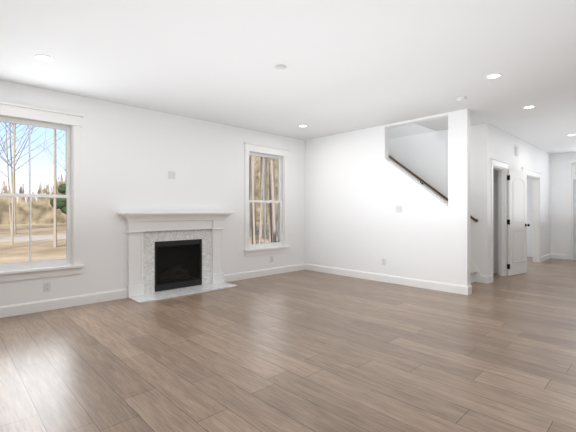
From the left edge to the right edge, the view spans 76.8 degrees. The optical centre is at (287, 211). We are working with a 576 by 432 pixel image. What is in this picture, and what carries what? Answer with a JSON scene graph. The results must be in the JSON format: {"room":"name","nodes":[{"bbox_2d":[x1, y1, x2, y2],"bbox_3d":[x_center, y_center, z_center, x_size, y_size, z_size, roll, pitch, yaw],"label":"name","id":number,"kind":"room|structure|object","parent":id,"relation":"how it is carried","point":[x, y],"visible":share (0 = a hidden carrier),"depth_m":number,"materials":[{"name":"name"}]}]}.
{"room":"living room","nodes":[
{"label":"living room","id":0,"kind":"room"},
{"bbox_2d":[0,80,304,305],"bbox_3d":[-0.454,-0.150,7.047,14.400,2.740,0.160,0,0,-44],"label":"wall","id":1,"kind":"structure","parent":0,"point":[131,156],"depth_m":5.35,"materials":[{"name":"white paint"}]},
{"bbox_2d":[0,101,83,281],"bbox_3d":[-3.151,-0.231,4.442,1.120,2.077,0.246,0,0,-44],"label":"window","id":2,"kind":"structure","parent":1,"relation":"in","point":[30,264],"depth_m":4.59,"materials":[{"name":"white paint"}]},
{"bbox_2d":[44,282,49,291],"bbox_3d":[-2.986,0.930,4.501,0.072,0.116,0.007,0,0,-44],"label":"electrical outlet","id":3,"kind":"object","parent":1,"relation":"attached to","point":[46,286],"visible":1,"depth_m":4.50,"materials":[{"name":"white plastic"}]},
{"bbox_2d":[0,289,126,317],"bbox_3d":[-3.873,1.155,3.646,4.395,0.130,0.016,0,0,-44],"label":"baseboard","id":4,"kind":"structure","parent":1,"relation":"attached to","point":[33,307],"depth_m":4.59,"materials":[{"name":"white paint"}]},
{"bbox_2d":[168,171,174,178],"bbox_3d":[-1.802,-0.570,5.635,0.118,0.116,0.010,0,0,-44],"label":"wall plate","id":5,"kind":"object","parent":1,"relation":"attached to","point":[171,174],"visible":1,"depth_m":5.63,"materials":[{"name":"white plastic"}]},
{"bbox_2d":[224,263,304,281],"bbox_3d":[-0.398,1.155,6.978,2.055,0.130,0.016,0,0,-44],"label":"baseboard","id":6,"kind":"structure","parent":1,"relation":"attached to","point":[284,269],"depth_m":6.88,"materials":[{"name":"white paint"}]},
{"bbox_2d":[243,142,289,255],"bbox_3d":[-0.452,-0.231,7.031,1.120,2.077,0.246,0,0,-44],"label":"window","id":7,"kind":"structure","parent":1,"relation":"in","point":[280,209],"depth_m":7.09,"materials":[{"name":"white paint"}]},
{"bbox_2d":[0,257,575,431],"bbox_3d":[2.651,1.370,3.810,14.400,0.300,9.130,0,0,-44],"label":"floor","id":8,"kind":"structure","parent":0,"point":[304,351],"depth_m":3.00,"materials":[{"name":"brown wood"}]},
{"bbox_2d":[117,212,237,302],"bbox_3d":[-1.705,0.607,5.708,1.868,1.224,0.880,0,0,-44],"label":"fireplace","id":9,"kind":"object","parent":8,"relation":"on","point":[173,254],"visible":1,"depth_m":5.65,"materials":[{"name":"white paint"}]},
{"bbox_2d":[470,271,476,283],"bbox_3d":[1.893,0.080,7.035,0.994,2.280,2.965,0,0,-44],"label":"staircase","id":10,"kind":"structure","parent":8,"relation":"on","point":[472,276],"depth_m":6.24,"materials":[{"name":"white paint"}]},
{"bbox_2d":[0,0,575,153],"bbox_3d":[2.651,-1.670,3.810,14.400,0.300,9.130,0,0,-44],"label":"ceiling","id":11,"kind":"structure","parent":0,"point":[352,65],"depth_m":3.65,"materials":[{"name":"white paint"}]},
{"bbox_2d":[35,54,54,61],"bbox_3d":[-2.400,-1.517,3.587,0.170,0.006,0.170,0,0,-44],"label":"recessed light","id":12,"kind":"object","parent":11,"relation":"in","point":[45,58],"visible":1,"depth_m":3.59,"materials":[{"name":"white paint"}]},
{"bbox_2d":[275,65,286,71],"bbox_3d":[-0.076,-1.502,3.807,0.123,0.036,0.123,0,0,-44],"label":"smoke detector","id":13,"kind":"object","parent":11,"relation":"attached to","point":[280,68],"visible":1,"depth_m":3.77,"materials":[{"name":"white plastic"}]},
{"bbox_2d":[457,96,466,100],"bbox_3d":[2.315,-1.502,4.839,0.123,0.036,0.123,0,0,-44],"label":"smoke detector","id":14,"kind":"object","parent":11,"relation":"attached to","point":[463,98],"visible":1,"depth_m":4.81,"materials":[{"name":"white plastic"}]},
{"bbox_2d":[485,73,501,78],"bbox_3d":[2.299,-1.517,4.061,0.170,0.006,0.170,0,0,-44],"label":"recessed light","id":15,"kind":"object","parent":11,"relation":"in","point":[494,76],"visible":1,"depth_m":4.06,"materials":[{"name":"white paint"}]},
{"bbox_2d":[522,105,535,108],"bbox_3d":[3.491,-1.517,5.260,0.170,0.006,0.170,0,0,-44],"label":"recessed light","id":16,"kind":"object","parent":11,"relation":"in","point":[529,107],"visible":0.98,"depth_m":5.26,"materials":[{"name":"white paint"}]},
{"bbox_2d":[305,109,469,285],"bbox_3d":[1.542,-0.150,6.570,0.120,2.740,3.290,0,0,-44],"label":"wall","id":17,"kind":"structure","parent":0,"point":[359,188],"depth_m":6.37,"materials":[{"name":"white paint"}]},
{"bbox_2d":[305,263,468,294],"bbox_3d":[1.497,1.155,6.516,0.016,0.130,3.306,0,0,-44],"label":"baseboard","id":18,"kind":"structure","parent":17,"relation":"attached to","point":[446,287],"depth_m":6.18,"materials":[{"name":"white paint"}]},
{"bbox_2d":[396,206,401,211],"bbox_3d":[1.871,-0.050,6.131,0.010,0.116,0.118,0,0,-44],"label":"light switch","id":19,"kind":"object","parent":17,"relation":"attached to","point":[398,208],"visible":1,"depth_m":6.13,"materials":[{"name":"white plastic"}]},
{"bbox_2d":[385,159,447,207],"bbox_3d":[2.109,-0.498,5.978,0.144,0.866,1.088,0,0,-44],"label":"trim","id":20,"kind":"structure","parent":17,"relation":"on","point":[439,199],"depth_m":5.92,"materials":[{"name":"white paint"}]},
{"bbox_2d":[389,123,489,275],"bbox_3d":[2.340,-0.150,7.398,0.120,2.740,3.200,0,0,-44],"label":"wall","id":21,"kind":"structure","parent":0,"point":[423,156],"depth_m":6.39,"materials":[{"name":"white paint"}]},
{"bbox_2d":[389,155,477,221],"bbox_3d":[2.299,-0.926,7.293,0.080,2.192,2.812,0,0,-44],"label":"handrail","id":22,"kind":"object","parent":21,"relation":"attached to","point":[428,185],"visible":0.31,"depth_m":6.94,"materials":[{"name":"brown wood"}]},
{"bbox_2d":[470,260,481,281],"bbox_3d":[2.284,-0.075,7.359,0.015,2.589,3.040,0,0,-44],"label":"trim","id":23,"kind":"structure","parent":21,"relation":"attached to","point":[473,267],"depth_m":6.32,"materials":[{"name":"white paint"}]},
{"bbox_2d":[493,169,497,272],"bbox_3d":[3.990,-0.150,7.470,0.100,2.740,0.780,0,0,-44],"label":"door jamb","id":24,"kind":"structure","parent":0,"point":[495,220],"depth_m":7.23,"materials":[{"name":"white paint"}]},
{"bbox_2d":[490,125,549,275],"bbox_3d":[5.157,-0.150,7.965,4.730,2.740,0.120,0,0,-44],"label":"wall","id":25,"kind":"structure","parent":0,"point":[503,144],"depth_m":7.88,"materials":[{"name":"white paint"}]},
{"bbox_2d":[490,158,541,281],"bbox_3d":[4.770,0.139,7.595,3.590,2.162,0.208,0,0,-44],"label":"door frame","id":26,"kind":"structure","parent":25,"relation":"attached to","point":[497,164],"depth_m":6.94,"materials":[{"name":"white paint"}]},
{"bbox_2d":[515,146,518,155],"bbox_3d":[4.630,-1.230,7.351,0.140,0.180,0.038,0,0,-44],"label":"door chime","id":27,"kind":"object","parent":25,"relation":"attached to","point":[516,151],"visible":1,"depth_m":7.32,"materials":[{"name":"white plastic"}]},
{"bbox_2d":[507,169,529,275],"bbox_3d":[4.474,0.202,7.086,0.757,2.020,0.186,0,0,-35],"label":"hall door","id":28,"kind":"structure","parent":25,"relation":"in","point":[517,224],"depth_m":7.03,"materials":[{"name":"white paint"}]},
{"bbox_2d":[541,253,551,261],"bbox_3d":[6.504,1.155,9.163,1.128,0.130,0.016,0,0,-44],"label":"baseboard","id":29,"kind":"structure","parent":25,"relation":"attached to","point":[548,256],"depth_m":9.18,"materials":[{"name":"white paint"}]},
{"bbox_2d":[527,152,575,259],"bbox_3d":[7.849,-0.150,8.683,0.150,2.740,8.970,0,0,-44],"label":"wall","id":30,"kind":"structure","parent":0,"point":[558,204],"depth_m":9.46,"materials":[{"name":"white paint"}]},
{"bbox_2d":[552,254,566,259],"bbox_3d":[7.034,1.155,9.413,0.016,0.130,0.310,0,0,-44],"label":"baseboard","id":31,"kind":"structure","parent":30,"relation":"attached to","point":[554,256],"depth_m":9.40,"materials":[{"name":"white paint"}]},
{"bbox_2d":[566,158,575,259],"bbox_3d":[7.526,-0.071,8.879,0.044,2.582,1.160,0,0,-44],"label":"trim","id":32,"kind":"structure","parent":30,"relation":"attached to","point":[570,161],"depth_m":9.24,"materials":[{"name":"white paint"}]},
{"bbox_2d":[572,163,575,259],"bbox_3d":[7.586,-0.008,8.937,0.139,2.456,0.952,0,0,-44],"label":"front door","id":33,"kind":"structure","parent":30,"relation":"in","point":[573,211],"depth_m":9.23,"materials":[{"name":"white paint"}]},
{"label":"outside","id":34,"kind":"structure","parent":0,"visible":0},
{"bbox_2d":[0,222,277,263],"bbox_3d":[-29.141,1.770,52.060,210.000,0.200,104.510,0,0,-44],"label":"ground","id":35,"kind":"structure","parent":34,"point":[42,250],"depth_m":19.87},
{"bbox_2d":[0,123,56,246],"bbox_3d":[-19.691,-7.663,24.070,15.419,18.773,36.589,0,0,-44],"label":"tree","id":36,"kind":"object","parent":35,"relation":"on","point":[55,205],"depth_m":18.50,"materials":[{"name":"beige plant"}]},
{"bbox_2d":[0,122,65,233],"bbox_3d":[-20.703,-7.705,27.874,18.553,18.856,35.343,0,0,-44],"label":"tree","id":37,"kind":"object","parent":35,"relation":"on","point":[6,125],"depth_m":32.13,"materials":[{"name":"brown plant"}]},
{"bbox_2d":[50,184,65,213],"bbox_3d":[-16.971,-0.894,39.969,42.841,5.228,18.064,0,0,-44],"label":"tree","id":38,"kind":"object","parent":35,"relation":"on","point":[61,202],"depth_m":40.06,"materials":[{"name":"green plant"}]},
{"bbox_2d":[56,154,264,237],"bbox_3d":[-2.747,-8.107,40.395,37.526,19.658,39.454,0,0,-44],"label":"tree","id":39,"kind":"object","parent":35,"relation":"on","point":[263,209],"depth_m":23.03,"materials":[{"name":"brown plant"}]},
{"bbox_2d":[250,156,254,243],"bbox_3d":[-1.773,-7.761,19.198,8.003,18.969,17.964,0,0,2],"label":"tree","id":40,"kind":"object","parent":35,"relation":"on","point":[251,231],"depth_m":14.48,"materials":[{"name":"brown plant"}]},
{"bbox_2d":[250,156,262,243],"bbox_3d":[0.830,-8.036,22.785,22.833,19.516,20.363,0,0,-44],"label":"tree","id":41,"kind":"object","parent":35,"relation":"on","point":[251,176],"depth_m":16.52,"materials":[{"name":"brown plant"}]},
{"bbox_2d":[249,155,272,233],"bbox_3d":[-3.237,-7.995,36.188,22.327,19.435,28.515,0,0,-44],"label":"tree","id":42,"kind":"object","parent":35,"relation":"on","point":[254,190],"depth_m":27.34,"materials":[{"name":"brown plant"}]},
{"bbox_2d":[249,157,276,238],"bbox_3d":[-0.770,-7.768,34.378,9.019,18.981,32.632,0,0,-13],"label":"tree","id":43,"kind":"object","parent":35,"relation":"on","point":[260,167],"depth_m":30.08,"materials":[{"name":"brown plant"}]},
{"bbox_2d":[257,158,277,234],"bbox_3d":[-4.783,-7.614,35.469,32.131,18.673,30.216,0,0,-44],"label":"tree","id":44,"kind":"object","parent":35,"relation":"on","point":[266,192],"depth_m":22.96,"materials":[{"name":"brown plant"}]},
{"bbox_2d":[269,158,275,242],"bbox_3d":[0.440,-8.218,21.192,20.176,19.881,20.176,0,0,-44],"label":"tree","id":45,"kind":"object","parent":35,"relation":"on","point":[271,194],"depth_m":15.23,"materials":[{"name":"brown plant"}]},
{"bbox_2d":[0,156,277,223],"bbox_3d":[-2.848,-9.305,22.058,97.547,22.950,88.188,0,0,-44],"label":"treeline","id":46,"kind":"object","parent":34,"point":[43,208],"depth_m":51.36,"materials":[{"name":"brown plant"}]}
]}

